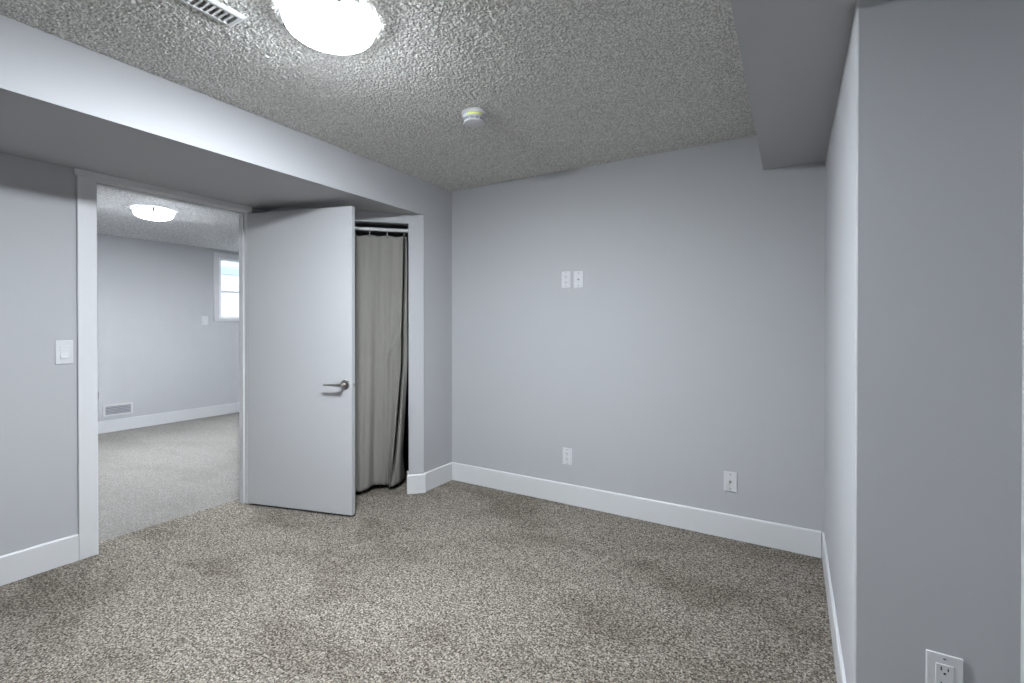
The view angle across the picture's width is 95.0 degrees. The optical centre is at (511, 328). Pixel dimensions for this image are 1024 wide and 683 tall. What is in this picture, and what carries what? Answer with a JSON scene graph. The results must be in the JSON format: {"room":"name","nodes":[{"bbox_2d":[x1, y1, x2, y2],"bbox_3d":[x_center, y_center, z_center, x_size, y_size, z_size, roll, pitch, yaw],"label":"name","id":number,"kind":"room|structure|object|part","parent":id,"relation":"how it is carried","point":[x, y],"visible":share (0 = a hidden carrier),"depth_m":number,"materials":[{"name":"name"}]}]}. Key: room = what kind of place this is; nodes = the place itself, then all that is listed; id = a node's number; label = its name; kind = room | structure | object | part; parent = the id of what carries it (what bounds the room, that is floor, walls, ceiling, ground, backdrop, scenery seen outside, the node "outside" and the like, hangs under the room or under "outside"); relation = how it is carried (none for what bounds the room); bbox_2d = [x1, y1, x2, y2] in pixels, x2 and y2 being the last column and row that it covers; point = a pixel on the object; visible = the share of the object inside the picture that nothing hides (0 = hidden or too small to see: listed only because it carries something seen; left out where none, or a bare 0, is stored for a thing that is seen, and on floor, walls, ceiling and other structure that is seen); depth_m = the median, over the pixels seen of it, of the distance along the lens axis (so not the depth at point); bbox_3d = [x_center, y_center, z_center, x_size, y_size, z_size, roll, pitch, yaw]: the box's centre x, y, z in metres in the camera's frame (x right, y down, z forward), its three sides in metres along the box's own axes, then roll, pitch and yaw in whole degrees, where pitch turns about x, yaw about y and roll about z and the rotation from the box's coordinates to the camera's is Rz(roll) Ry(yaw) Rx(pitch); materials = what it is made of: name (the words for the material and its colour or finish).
{"room":"empty basement bedroom","nodes":[
{"label":"empty basement bedroom","id":0,"kind":"room"},
{"bbox_2d":[97,233,238,421],"bbox_3d":[-4.891,0.057,5.270,0.120,2.300,6.600,0,0,31],"label":"wall","id":1,"kind":"structure","parent":0,"point":[156,354],"depth_m":5.92,"materials":[{"name":"paint"}]},
{"bbox_2d":[103,402,132,416],"bbox_3d":[-4.654,0.953,5.543,0.010,0.135,0.285,0,0,31],"label":"air vent","id":2,"kind":"object","parent":1,"relation":"in","point":[121,408],"visible":1,"depth_m":5.54,"materials":[{"name":"white metal"}]},
{"bbox_2d":[105,404,129,414],"bbox_3d":[-4.658,0.955,5.545,0.001,0.099,0.245,0,0,31],"label":"grille","id":3,"kind":"object","parent":2,"relation":"attached to","point":[113,409],"depth_m":5.54,"materials":[{"name":"grey plastic"}]},
{"bbox_2d":[98,402,238,433],"bbox_3d":[-4.834,1.138,5.241,0.013,0.139,6.400,0,0,31],"label":"baseboard","id":4,"kind":"structure","parent":1,"relation":"attached to","point":[107,426],"depth_m":5.95,"materials":[{"name":"paint"}]},
{"bbox_2d":[201,316,207,324],"bbox_3d":[-4.162,-0.110,6.355,0.012,0.120,0.085,0,0,31],"label":"light switch","id":5,"kind":"object","parent":1,"relation":"attached to","point":[204,319],"visible":1,"depth_m":6.35,"materials":[{"name":"white plastic"}]},
{"bbox_2d":[213,252,238,320],"bbox_3d":[-3.903,-0.580,6.883,0.130,0.948,0.946,0,0,31],"label":"window","id":6,"kind":"structure","parent":1,"relation":"in","point":[225,271],"depth_m":6.65,"materials":[{"name":"paint"}]},
{"bbox_3d":[-3.912,-0.566,6.889,0.110,0.840,0.810,0,0,31],"label":"frame","id":7,"kind":"part","parent":6,"relation":"part of","materials":[{"name":"white plastic"}]},
{"bbox_3d":[-3.921,-0.563,6.894,0.004,0.798,0.754,0,0,31],"label":"glass","id":8,"kind":"part","parent":6,"relation":"part of","materials":[{"name":"white"}]},
{"bbox_2d":[97,186,238,251],"bbox_3d":[-3.370,-1.138,4.351,3.628,0.100,6.600,0,0,31],"label":"ceiling","id":9,"kind":"structure","parent":0,"point":[191,225],"depth_m":4.82,"materials":[{"name":"white paint"}]},
{"bbox_2d":[132,206,174,220],"bbox_3d":[-3.282,-1.044,4.297,0.314,0.088,0.318,0,0,-37],"label":"ceiling light","id":10,"kind":"object","parent":9,"relation":"attached to","point":[146,212],"visible":1,"depth_m":4.21,"materials":[{"name":"white glass"}]},
{"bbox_2d":[0,152,379,555],"bbox_3d":[-2.786,0.194,1.732,0.076,2.063,6.700,0,0,31],"label":"wall","id":11,"kind":"structure","parent":0,"point":[39,438],"depth_m":2.34,"materials":[{"name":"paint"}]},
{"bbox_2d":[0,534,78,585],"bbox_3d":[-3.356,1.162,0.703,0.013,0.139,4.140,0,0,31],"label":"baseboard","id":12,"kind":"structure","parent":11,"relation":"attached to","point":[21,564],"depth_m":2.34,"materials":[{"name":"paint"}]},
{"bbox_2d":[55,340,72,363],"bbox_3d":[-2.317,0.121,2.429,0.012,0.122,0.070,0,0,31],"label":"light switch","id":13,"kind":"object","parent":11,"relation":"attached to","point":[63,348],"visible":1,"depth_m":2.42,"materials":[{"name":"white plastic"}]},
{"bbox_3d":[-2.317,0.121,2.429,0.002,0.069,0.035,0,0,31],"label":"switch frame","id":14,"kind":"part","parent":13,"relation":"part of","materials":[{"name":"white plastic"}]},
{"bbox_2d":[76,175,98,559],"bbox_3d":[-2.268,0.208,2.506,0.017,2.028,0.081,0,0,31],"label":"trim","id":15,"kind":"structure","parent":11,"relation":"attached to","point":[86,188],"depth_m":2.50,"materials":[{"name":"paint"}]},
{"bbox_2d":[73,168,251,211],"bbox_3d":[-2.052,-0.826,2.856,0.021,0.035,0.936,0,0,31],"label":"trim","id":16,"kind":"structure","parent":11,"relation":"attached to","point":[101,177],"depth_m":2.77,"materials":[{"name":"paint"}]},
{"bbox_2d":[97,180,248,503],"bbox_3d":[-2.070,0.197,2.916,0.104,2.045,0.858,0,0,31],"label":"trim","id":17,"kind":"structure","parent":11,"relation":"attached to","point":[243,273],"depth_m":3.26,"materials":[{"name":"paint"}]},
{"bbox_2d":[0,14,451,238],"bbox_3d":[-2.433,-1.015,1.514,1.008,0.358,6.700,0,0,31],"label":"beam","id":18,"kind":"structure","parent":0,"point":[63,102],"depth_m":2.22,"materials":[{"name":"paint"}]},
{"bbox_2d":[267,207,408,225],"bbox_3d":[-1.258,0.186,3.397,0.999,2.063,0.210,0,0,-6],"label":"wall","id":19,"kind":"structure","parent":0,"point":[361,217],"depth_m":3.41,"materials":[{"name":"paint"}]},
{"bbox_2d":[247,206,354,515],"bbox_3d":[-1.423,0.207,3.144,0.841,1.997,0.161,0,0,15],"label":"door","id":20,"kind":"structure","parent":19,"relation":"in","point":[301,263],"depth_m":3.12,"materials":[{"name":"paint"}]},
{"bbox_3d":[-1.148,0.361,2.998,0.138,0.022,0.022,0,0,15],"label":"lever","id":21,"kind":"part","parent":20,"relation":"part of","materials":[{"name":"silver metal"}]},
{"bbox_2d":[355,227,407,232],"bbox_3d":[-1.129,-0.730,3.419,0.728,0.033,0.033,0,0,-14],"label":"curtain rod","id":22,"kind":"object","parent":19,"relation":"attached to","point":[356,228],"visible":0.6,"depth_m":3.45,"materials":[{"name":"white metal"}]},
{"bbox_2d":[355,235,406,492],"bbox_3d":[-1.114,0.250,3.427,0.733,1.876,0.208,0,0,-29],"label":"curtain","id":23,"kind":"object","parent":22,"relation":"hanging from","point":[380,262],"visible":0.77,"depth_m":3.48,"materials":[{"name":"fabric"}]},
{"bbox_2d":[0,0,755,191],"bbox_3d":[-0.831,-1.135,0.374,2.931,0.106,6.396,0,0,31],"label":"ceiling","id":24,"kind":"structure","parent":0,"point":[561,85],"depth_m":1.99,"materials":[{"name":"white paint"}]},
{"bbox_2d":[180,0,246,26],"bbox_3d":[-1.048,-1.088,1.542,0.104,0.014,0.300,0,0,31],"label":"ceiling vent","id":25,"kind":"object","parent":24,"relation":"in","point":[239,17],"visible":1,"depth_m":1.60,"materials":[{"name":"white metal"}]},
{"bbox_2d":[280,0,376,54],"bbox_3d":[-0.635,-1.050,1.638,0.314,0.088,0.318,0,0,-31],"label":"ceiling light","id":26,"kind":"object","parent":24,"relation":"attached to","point":[343,27],"visible":1,"depth_m":1.58,"materials":[{"name":"frosted white glass"},{"name":"dark metal"}]},
{"bbox_2d":[461,107,487,127],"bbox_3d":[-0.191,-1.069,2.389,0.134,0.058,0.134,0,0,-5],"label":"smoke detector","id":27,"kind":"object","parent":24,"relation":"attached to","point":[475,117],"visible":1,"depth_m":2.35,"materials":[{"name":"white plastic"}]},
{"bbox_2d":[403,239,407,455],"bbox_3d":[-0.770,0.181,4.223,0.818,2.063,0.254,0,0,31],"label":"wall","id":28,"kind":"structure","parent":0,"point":[405,444],"depth_m":4.45,"materials":[{"name":"paint"}]},
{"bbox_2d":[0,412,836,682],"bbox_3d":[-2.224,1.252,2.508,7.503,0.060,8.600,0,0,31],"label":"floor","id":29,"kind":"structure","parent":0,"point":[454,581],"depth_m":2.17,"materials":[{"name":"carpet"}]},
{"bbox_2d":[408,214,451,474],"bbox_3d":[-0.650,0.184,3.638,0.148,2.063,0.424,0,0,31],"label":"wall","id":30,"kind":"structure","parent":0,"point":[429,238],"depth_m":3.54,"materials":[{"name":"paint"}]},
{"bbox_2d":[407,462,452,493],"bbox_3d":[-0.610,1.147,3.600,0.440,0.139,0.156,0,0,-37],"label":"baseboard","id":31,"kind":"structure","parent":30,"relation":"attached to","point":[416,483],"depth_m":3.54,"materials":[{"name":"paint"}]},
{"bbox_2d":[452,135,824,556],"bbox_3d":[0.620,0.058,3.181,2.736,2.321,0.100,0,0,31],"label":"wall","id":32,"kind":"structure","parent":0,"point":[690,350],"depth_m":2.96,"materials":[{"name":"paint"}]},
{"bbox_2d":[562,271,570,287],"bbox_3d":[0.377,-0.341,3.262,0.070,0.115,0.008,0,0,31],"label":"wall outlet","id":33,"kind":"object","parent":32,"relation":"attached to","point":[566,275],"visible":1,"depth_m":3.26,"materials":[{"name":"white plastic"}]},
{"bbox_2d":[564,275,567,284],"bbox_3d":[0.376,-0.341,3.260,0.034,0.067,0.003,0,0,31],"label":"receptacle","id":34,"kind":"object","parent":33,"relation":"attached to","point":[565,276],"depth_m":3.26,"materials":[{"name":"white plastic"}]},
{"bbox_2d":[563,447,571,464],"bbox_3d":[0.384,0.888,3.264,0.070,0.115,0.008,0,0,31],"label":"wall outlet","id":35,"kind":"object","parent":32,"relation":"attached to","point":[567,452],"visible":1,"depth_m":3.26,"materials":[{"name":"white plastic"}]},
{"bbox_2d":[565,451,568,460],"bbox_3d":[0.383,0.888,3.262,0.034,0.067,0.003,0,0,31],"label":"receptacle","id":36,"kind":"object","parent":35,"relation":"attached to","point":[566,452],"depth_m":3.26,"materials":[{"name":"white plastic"}]},
{"bbox_2d":[574,271,582,287],"bbox_3d":[0.454,-0.338,3.212,0.070,0.115,0.015,0,0,31],"label":"plate","id":37,"kind":"object","parent":32,"relation":"attached to","point":[578,275],"visible":1,"depth_m":3.21,"materials":[{"name":"white plastic"}]},
{"bbox_2d":[452,462,820,557],"bbox_3d":[0.586,1.149,3.141,2.480,0.139,0.013,0,0,31],"label":"baseboard","id":38,"kind":"structure","parent":32,"relation":"attached to","point":[794,539],"depth_m":2.95,"materials":[{"name":"paint"}]},
{"bbox_2d":[724,471,736,491],"bbox_3d":[1.270,0.890,2.728,0.070,0.115,0.015,0,0,31],"label":"plate","id":39,"kind":"object","parent":32,"relation":"attached to","point":[730,478],"visible":1,"depth_m":2.73,"materials":[{"name":"white plastic"}]},
{"bbox_2d":[730,0,855,169],"bbox_3d":[0.117,-1.006,-0.206,0.706,0.258,6.376,0,0,31],"label":"beam","id":40,"kind":"structure","parent":0,"point":[793,52],"depth_m":1.60,"materials":[{"name":"paint"}]},
{"bbox_2d":[824,0,1023,682],"bbox_3d":[1.469,0.169,1.769,0.415,2.113,1.447,0,0,31],"label":"wall","id":41,"kind":"structure","parent":0,"point":[924,160],"depth_m":1.18,"materials":[{"name":"paint"}]},
{"bbox_2d":[822,532,845,682],"bbox_3d":[1.289,1.156,1.887,0.010,0.139,1.441,0,0,31],"label":"baseboard","id":42,"kind":"structure","parent":41,"relation":"attached to","point":[838,658],"depth_m":1.82,"materials":[{"name":"paint"}]},
{"bbox_2d":[926,649,962,682],"bbox_3d":[1.072,0.865,1.163,0.070,0.115,0.008,0,0,31],"label":"wall outlet","id":43,"kind":"object","parent":41,"relation":"attached to","point":[940,667],"visible":1,"depth_m":1.16,"materials":[{"name":"white plastic"}]},
{"bbox_2d":[935,662,953,682],"bbox_3d":[1.071,0.865,1.161,0.034,0.067,0.003,0,0,31],"label":"receptacle","id":44,"kind":"object","parent":43,"relation":"attached to","point":[944,671],"depth_m":1.16,"materials":[{"name":"white plastic"}]},
{"bbox_2d":[1020,153,1023,682],"bbox_3d":[-0.016,0.184,-1.011,0.100,2.113,4.849,0,0,31],"label":"trim","id":45,"kind":"structure","parent":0,"point":[1022,503],"depth_m":1.09,"materials":[{"name":"paint"}]}
]}

